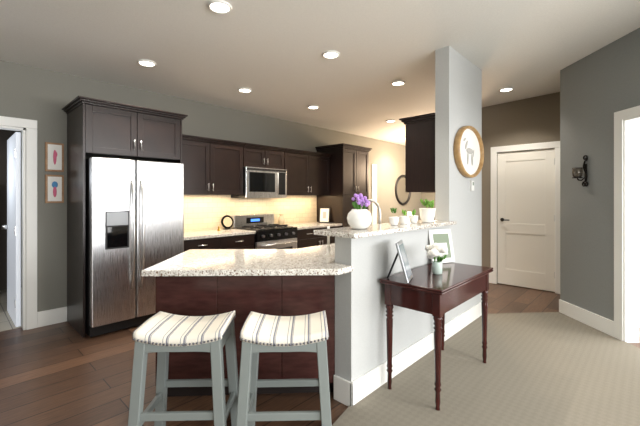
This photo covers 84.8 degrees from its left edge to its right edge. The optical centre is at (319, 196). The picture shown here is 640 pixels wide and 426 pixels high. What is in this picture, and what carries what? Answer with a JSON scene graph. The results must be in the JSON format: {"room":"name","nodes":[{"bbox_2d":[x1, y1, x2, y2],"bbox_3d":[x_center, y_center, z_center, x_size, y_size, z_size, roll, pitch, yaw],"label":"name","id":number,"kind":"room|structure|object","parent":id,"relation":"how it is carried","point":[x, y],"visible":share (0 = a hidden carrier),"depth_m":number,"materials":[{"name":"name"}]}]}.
{"room":"kitchen","nodes":[
{"label":"kitchen","id":0,"kind":"room"},
{"bbox_2d":[0,287,21,331],"bbox_3d":[-4.140,1.378,4.107,2.180,0.064,2.300,0,0,43],"label":"floor","id":1,"kind":"structure","parent":0,"point":[6,322],"depth_m":3.98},
{"bbox_2d":[0,129,21,289],"bbox_3d":[-4.897,-0.175,4.821,0.100,3.050,2.300,0,0,43],"label":"wall","id":2,"kind":"structure","parent":0,"point":[5,135],"depth_m":5.08,"materials":[{"name":"grey paint"}]},
{"bbox_2d":[0,60,420,311],"bbox_3d":[-1.006,-0.175,5.757,0.120,3.050,11.000,0,0,43],"label":"wall","id":3,"kind":"structure","parent":0,"point":[43,97],"depth_m":4.02,"materials":[{"name":"grey paint"}]},
{"bbox_2d":[2,132,20,326],"bbox_3d":[-3.413,0.334,3.862,0.775,2.008,0.090,0,0,43],"label":"door leaf","id":4,"kind":"structure","parent":3,"relation":"in","point":[13,226],"depth_m":3.67,"materials":[{"name":"white wood"}]},
{"bbox_2d":[0,116,36,329],"bbox_3d":[-3.316,0.280,3.290,0.140,2.140,1.020,0,0,43],"label":"door frame","id":5,"kind":"structure","parent":3,"relation":"attached to","point":[27,128],"depth_m":3.57,"materials":[{"name":"white wood"}]},
{"bbox_2d":[37,306,66,327],"bbox_3d":[-0.956,1.270,5.710,0.016,0.160,11.000,0,0,43],"label":"baseboard","id":6,"kind":"structure","parent":3,"relation":"attached to","point":[51,316],"depth_m":3.70,"materials":[{"name":"white wood"}]},
{"bbox_2d":[45,142,63,171],"bbox_3d":[-2.821,-0.422,3.724,0.024,0.305,0.160,0,0,43],"label":"picture frame","id":7,"kind":"object","parent":3,"relation":"attached to","point":[54,157],"visible":1,"depth_m":3.71,"materials":[{"name":"brown wood"}]},
{"bbox_2d":[45,175,63,202],"bbox_3d":[-2.821,-0.086,3.723,0.024,0.299,0.160,0,0,43],"label":"picture frame","id":8,"kind":"object","parent":3,"relation":"attached to","point":[54,188],"visible":1,"depth_m":3.71,"materials":[{"name":"brown wood"}]},
{"bbox_2d":[182,134,244,194],"bbox_3d":[-1.572,-0.405,4.768,0.386,0.750,1.049,0,0,43],"label":"upper cabinet","id":9,"kind":"object","parent":3,"relation":"attached to","point":[213,166],"visible":0.77,"depth_m":4.68,"materials":[{"name":"brown wood"}]},
{"bbox_2d":[184,195,316,231],"bbox_3d":[-1.073,0.228,5.590,0.010,0.525,2.935,0,0,43],"label":"backsplash","id":10,"kind":"structure","parent":3,"relation":"attached to","point":[205,212],"depth_m":5.40,"materials":[{"name":"tile"}]},
{"bbox_2d":[243,143,285,168],"bbox_3d":[-0.942,-0.610,5.436,0.386,0.340,0.774,0,0,43],"label":"upper cabinet","id":11,"kind":"object","parent":3,"relation":"attached to","point":[261,156],"visible":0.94,"depth_m":5.30,"materials":[{"name":"brown wood"}]},
{"bbox_2d":[231,167,286,197],"bbox_3d":[-0.922,-0.210,5.417,0.441,0.450,0.770,0,0,43],"label":"microwave","id":12,"kind":"object","parent":11,"relation":"attached to","point":[264,183],"visible":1,"depth_m":5.25,"materials":[{"name":"silver metal"}]},
{"bbox_2d":[284,148,331,194],"bbox_3d":[-0.298,-0.405,6.120,0.386,0.750,1.094,0,0,43],"label":"upper cabinet","id":13,"kind":"object","parent":3,"relation":"attached to","point":[308,172],"visible":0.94,"depth_m":5.98,"materials":[{"name":"brown wood"}]},
{"bbox_2d":[372,164,376,223],"bbox_3d":[1.247,0.300,8.045,0.019,2.100,0.180,0,0,43],"label":"door frame","id":14,"kind":"structure","parent":3,"relation":"attached to","point":[374,192],"depth_m":8.03,"materials":[{"name":"white"}]},
{"bbox_2d":[395,175,410,204],"bbox_3d":[2.136,-0.180,8.980,0.060,0.780,0.780,0,0,43],"label":"mirror","id":15,"kind":"object","parent":3,"relation":"attached to","point":[402,196],"visible":0.81,"depth_m":8.92,"materials":[{"name":"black mirror"}]},
{"bbox_2d":[0,283,639,425],"bbox_3d":[2.269,1.380,2.671,9.120,0.060,11.000,0,0,43],"label":"floor","id":16,"kind":"structure","parent":0,"point":[66,373],"depth_m":2.58,"materials":[{"name":"brown wood"}]},
{"bbox_2d":[62,96,187,337],"bbox_3d":[-2.161,0.198,3.925,0.705,2.305,1.076,0,0,43],"label":"cabinet","id":17,"kind":"object","parent":16,"relation":"on","point":[104,128],"visible":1,"depth_m":3.61,"materials":[{"name":"brown wood"}]},
{"bbox_2d":[85,157,183,336],"bbox_3d":[-2.091,0.485,3.863,0.837,1.730,0.905,0,0,43],"label":"fridge","id":18,"kind":"object","parent":16,"relation":"on","point":[134,218],"visible":0.92,"depth_m":3.52,"materials":[{"name":"silver metal"}]},
{"bbox_2d":[128,310,238,425],"bbox_3d":[-0.705,1.002,1.881,0.494,0.697,0.382,0,0,-2],"label":"stool","id":19,"kind":"object","parent":16,"relation":"on","point":[162,334],"visible":1,"depth_m":1.74,"materials":[{"name":"wood"}]},
{"bbox_2d":[184,228,254,251],"bbox_3d":[-1.479,0.911,4.681,0.641,0.878,1.051,0,0,43],"label":"base cabinet","id":20,"kind":"object","parent":16,"relation":"on","point":[231,238],"visible":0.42,"depth_m":4.53,"materials":[{"name":"black wood"}]},
{"bbox_2d":[221,215,233,228],"bbox_3d":[-1.362,0.369,5.131,0.080,0.205,0.200,0,0,43],"label":"clock","id":21,"kind":"object","parent":20,"relation":"on","point":[227,221],"visible":1,"depth_m":5.11,"materials":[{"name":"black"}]},
{"bbox_2d":[156,271,352,396],"bbox_3d":[0.173,0.914,3.352,1.262,0.872,3.237,0,0,43],"label":"kitchen island","id":22,"kind":"object","parent":16,"relation":"on","point":[310,298],"depth_m":2.34,"materials":[{"name":"brown wood"}]},
{"bbox_2d":[141,243,352,306],"bbox_3d":[0.175,0.459,3.249,1.438,0.037,3.384,0,0,43],"label":"island countertop","id":23,"kind":"structure","parent":22,"relation":"on","point":[215,277],"depth_m":2.33,"materials":[{"name":"beige stone"}]},
{"bbox_2d":[325,226,331,255],"bbox_3d":[0.064,0.329,2.619,0.054,0.220,0.054,0,0,28],"label":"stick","id":24,"kind":"object","parent":23,"relation":"on","point":[328,253],"visible":0.44,"depth_m":2.58,"materials":[{"name":"white"}]},
{"bbox_2d":[231,214,296,248],"bbox_3d":[-0.821,0.814,5.322,0.706,1.072,0.770,0,0,43],"label":"range","id":25,"kind":"object","parent":16,"relation":"on","point":[269,234],"visible":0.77,"depth_m":5.24,"materials":[{"name":"silver metal"}]},
{"bbox_2d":[236,311,331,425],"bbox_3d":[-0.180,1.002,1.881,0.494,0.697,0.382,0,0,-2],"label":"stool","id":26,"kind":"object","parent":16,"relation":"on","point":[259,332],"visible":1,"depth_m":1.72,"materials":[{"name":"fabric"}]},
{"bbox_2d":[285,222,341,248],"bbox_3d":[-0.205,0.911,6.033,0.641,0.878,1.096,0,0,43],"label":"base cabinet","id":27,"kind":"object","parent":16,"relation":"on","point":[306,237],"visible":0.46,"depth_m":5.75,"materials":[{"name":"black wood"}]},
{"bbox_2d":[278,214,284,224],"bbox_3d":[-0.640,0.375,5.824,0.116,0.192,0.116,0,0,43],"label":"canister","id":28,"kind":"object","parent":27,"relation":"on","point":[281,219],"visible":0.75,"depth_m":5.78,"materials":[{"name":"beige ceramic"}]},
{"bbox_2d":[319,207,329,222],"bbox_3d":[0.084,0.332,6.399,0.200,0.278,0.056,0,0,15],"label":"frame","id":29,"kind":"object","parent":27,"relation":"on","point":[324,215],"visible":0.95,"depth_m":6.39,"materials":[{"name":"white"}]},
{"bbox_2d":[315,143,371,226],"bbox_3d":[0.459,0.203,6.701,0.691,2.295,0.873,0,0,43],"label":"tall cabinet","id":30,"kind":"object","parent":16,"relation":"on","point":[349,171],"visible":0.54,"depth_m":6.38,"materials":[{"name":"black wood"}]},
{"bbox_2d":[0,0,639,144],"bbox_3d":[1.510,-1.517,3.387,11.597,0.519,11.200,0,0,43],"label":"ceiling","id":31,"kind":"structure","parent":0,"point":[268,53],"depth_m":3.30,"materials":[{"name":"white paint"}]},
{"bbox_2d":[137,59,155,66],"bbox_3d":[-1.769,-1.366,3.577,0.180,0.021,0.180,0,0,43],"label":"recessed light","id":32,"kind":"object","parent":31,"relation":"in","point":[145,63],"visible":1,"depth_m":3.57,"materials":[{"name":"white"}]},
{"bbox_2d":[207,0,231,13],"bbox_3d":[-0.745,-1.415,2.607,0.180,0.021,0.180,0,0,43],"label":"recessed light","id":33,"kind":"object","parent":31,"relation":"in","point":[220,6],"visible":1,"depth_m":2.60,"materials":[{"name":"white"}]},
{"bbox_2d":[238,88,251,92],"bbox_3d":[-0.961,-1.365,4.478,0.180,0.021,0.180,0,0,43],"label":"recessed light","id":34,"kind":"object","parent":31,"relation":"in","point":[245,90],"visible":1,"depth_m":4.48,"materials":[{"name":"white"}]},
{"bbox_2d":[308,105,318,108],"bbox_3d":[-0.102,-1.367,5.331,0.180,0.021,0.180,0,0,43],"label":"recessed light","id":35,"kind":"object","parent":31,"relation":"in","point":[313,107],"visible":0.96,"depth_m":5.34,"materials":[{"name":"white"}]},
{"bbox_2d":[322,50,339,58],"bbox_3d":[0.109,-1.415,3.484,0.180,0.021,0.180,0,0,43],"label":"recessed light","id":36,"kind":"object","parent":31,"relation":"in","point":[331,54],"visible":1,"depth_m":3.47,"materials":[{"name":"white"}]},
{"bbox_2d":[391,80,405,85],"bbox_3d":[0.974,-1.417,4.358,0.180,0.021,0.180,0,0,43],"label":"recessed light","id":37,"kind":"object","parent":31,"relation":"in","point":[398,83],"visible":1,"depth_m":4.37,"materials":[{"name":"white"}]},
{"bbox_2d":[499,87,513,91],"bbox_3d":[2.506,-1.446,4.715,0.180,0.021,0.180,0,0,43],"label":"recessed light","id":38,"kind":"object","parent":31,"relation":"in","point":[507,89],"visible":0.88,"depth_m":4.71,"materials":[{"name":"white"}]},
{"bbox_2d":[335,46,481,381],"bbox_3d":[0.974,-0.175,3.177,0.140,3.050,2.400,0,0,43],"label":"wall","id":39,"kind":"structure","parent":0,"point":[360,331],"depth_m":2.91,"materials":[{"name":"white paint"}]},
{"bbox_2d":[314,220,456,238],"bbox_3d":[0.622,0.242,2.851,0.355,0.030,1.572,0,0,43],"label":"bar","id":40,"kind":"object","parent":39,"relation":"on","point":[371,230],"visible":0.81,"depth_m":2.50,"materials":[{"name":"stone"}]},
{"bbox_2d":[347,193,371,228],"bbox_3d":[0.281,0.100,2.486,0.180,0.253,0.184,0,0,43],"label":"pot","id":41,"kind":"object","parent":40,"relation":"on","point":[358,217],"visible":1,"depth_m":2.43,"materials":[{"name":"white ceramic"}]},
{"bbox_2d":[389,208,398,224],"bbox_3d":[0.596,0.155,2.819,0.082,0.143,0.083,0,0,43],"label":"pot","id":42,"kind":"object","parent":40,"relation":"on","point":[393,220],"visible":1,"depth_m":2.79,"materials":[{"name":"white ceramic"}]},
{"bbox_2d":[399,209,408,223],"bbox_3d":[0.705,0.165,2.936,0.082,0.122,0.083,0,0,43],"label":"pot","id":43,"kind":"object","parent":40,"relation":"on","point":[404,219],"visible":1,"depth_m":2.91,"materials":[{"name":"white ceramic"}]},
{"bbox_2d":[409,209,417,222],"bbox_3d":[0.815,0.165,3.052,0.082,0.122,0.083,0,0,43],"label":"pot","id":44,"kind":"object","parent":40,"relation":"on","point":[413,217],"visible":1,"depth_m":3.03,"materials":[{"name":"white ceramic"}]},
{"bbox_2d":[419,199,435,222],"bbox_3d":[0.961,0.121,3.134,0.144,0.209,0.146,0,0,43],"label":"pot","id":45,"kind":"object","parent":40,"relation":"on","point":[427,214],"visible":1,"depth_m":3.09,"materials":[{"name":"white ceramic"}]},
{"bbox_2d":[334,301,481,406],"bbox_3d":[0.974,1.270,3.166,0.156,0.160,2.416,0,0,43],"label":"baseboard","id":46,"kind":"structure","parent":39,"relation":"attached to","point":[349,393],"depth_m":2.62,"materials":[{"name":"white"}]},
{"bbox_2d":[399,113,434,192],"bbox_3d":[1.287,-0.440,3.904,0.396,0.780,0.893,0,0,43],"label":"upper cabinet","id":47,"kind":"object","parent":39,"relation":"attached to","point":[419,153],"visible":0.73,"depth_m":3.60,"materials":[{"name":"brown wood"}]},
{"bbox_2d":[453,126,483,177],"bbox_3d":[1.563,-0.470,3.660,0.070,0.542,0.715,0,0,43],"label":"framed picture","id":48,"kind":"object","parent":39,"relation":"attached to","point":[468,149],"visible":0.98,"depth_m":3.64},
{"bbox_2d":[470,181,473,190],"bbox_3d":[1.634,-0.120,3.757,0.022,0.110,0.070,0,0,43],"label":"switch","id":49,"kind":"object","parent":39,"relation":"attached to","point":[471,185],"visible":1,"depth_m":3.74,"materials":[{"name":"white plastic"}]},
{"bbox_2d":[421,193,434,219],"bbox_3d":[6.076,-0.175,6.710,9.120,3.050,0.100,0,0,43],"label":"wall","id":50,"kind":"structure","parent":0,"point":[428,196],"depth_m":9.57,"materials":[{"name":"beige paint"}]},
{"bbox_2d":[332,312,639,425],"bbox_3d":[3.485,1.343,1.525,5.780,0.014,11.000,0,0,43],"label":"floor","id":51,"kind":"structure","parent":0,"point":[548,369],"depth_m":2.52,"materials":[{"name":"beige carpet"}]},
{"bbox_2d":[379,262,492,410],"bbox_3d":[0.907,0.960,2.635,0.455,0.780,0.960,0,0,43],"label":"console table","id":52,"kind":"object","parent":51,"relation":"on","point":[425,289],"visible":0.94,"depth_m":2.41,"materials":[{"name":"brown wood"}]},
{"bbox_2d":[387,240,412,282],"bbox_3d":[0.564,0.437,2.422,0.192,0.262,0.216,0,0,43],"label":"frame","id":53,"kind":"object","parent":52,"relation":"on","point":[404,261],"visible":1,"depth_m":2.38,"materials":[{"name":"silver metal"}]},
{"bbox_2d":[425,243,447,274],"bbox_3d":[0.855,0.455,2.592,0.198,0.227,0.153,0,0,43],"label":"vase","id":54,"kind":"object","parent":52,"relation":"on","point":[435,250],"visible":1,"depth_m":2.57,"materials":[{"name":"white plant"}]},
{"bbox_2d":[428,229,454,262],"bbox_3d":[1.056,0.425,3.045,0.230,0.286,0.075,0,0,-19],"label":"frame","id":55,"kind":"object","parent":52,"relation":"on","point":[443,237],"visible":0.65,"depth_m":3.05,"materials":[{"name":"white wood"}]},
{"bbox_2d":[482,92,559,283],"bbox_3d":[2.987,-0.175,5.306,1.410,3.050,0.120,0,0,43],"label":"wall","id":56,"kind":"structure","parent":0,"point":[536,119],"depth_m":5.32,"materials":[{"name":"grey paint"}]},
{"bbox_2d":[491,141,559,293],"bbox_3d":[3.023,0.285,5.176,0.940,2.130,0.020,0,0,43],"label":"door frame","id":57,"kind":"structure","parent":56,"relation":"attached to","point":[532,146],"depth_m":5.18,"materials":[{"name":"white wood"}]},
{"bbox_2d":[497,148,554,291],"bbox_3d":[3.032,0.327,5.184,0.756,2.023,0.106,0,0,43],"label":"door leaf","id":58,"kind":"structure","parent":56,"relation":"in","point":[526,219],"depth_m":5.18,"materials":[{"name":"white wood"}]},
{"bbox_2d":[560,28,639,320],"bbox_3d":[2.898,-0.175,2.925,0.140,3.050,2.300,0,0,-2],"label":"wall","id":59,"kind":"structure","parent":0,"point":[599,87],"depth_m":3.61,"materials":[{"name":"grey paint"}]},
{"bbox_2d":[572,155,587,186],"bbox_3d":[2.740,-0.276,3.689,0.137,0.333,0.137,0,0,43],"label":"sconce","id":60,"kind":"object","parent":59,"relation":"attached to","point":[577,172],"visible":1,"depth_m":3.67,"materials":[{"name":"black metal"}]},
{"bbox_2d":[559,299,613,336],"bbox_3d":[2.797,1.270,3.705,0.016,0.160,0.735,0,0,-2],"label":"baseboard","id":61,"kind":"structure","parent":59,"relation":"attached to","point":[596,321],"depth_m":3.65,"materials":[{"name":"white wood"}]},
{"bbox_2d":[614,105,639,342],"bbox_3d":[2.894,0.273,2.805,0.154,2.155,1.070,0,0,-2],"label":"trim","id":62,"kind":"structure","parent":59,"relation":"attached to","point":[627,225],"depth_m":3.24,"materials":[{"name":"white wood"}]}
]}

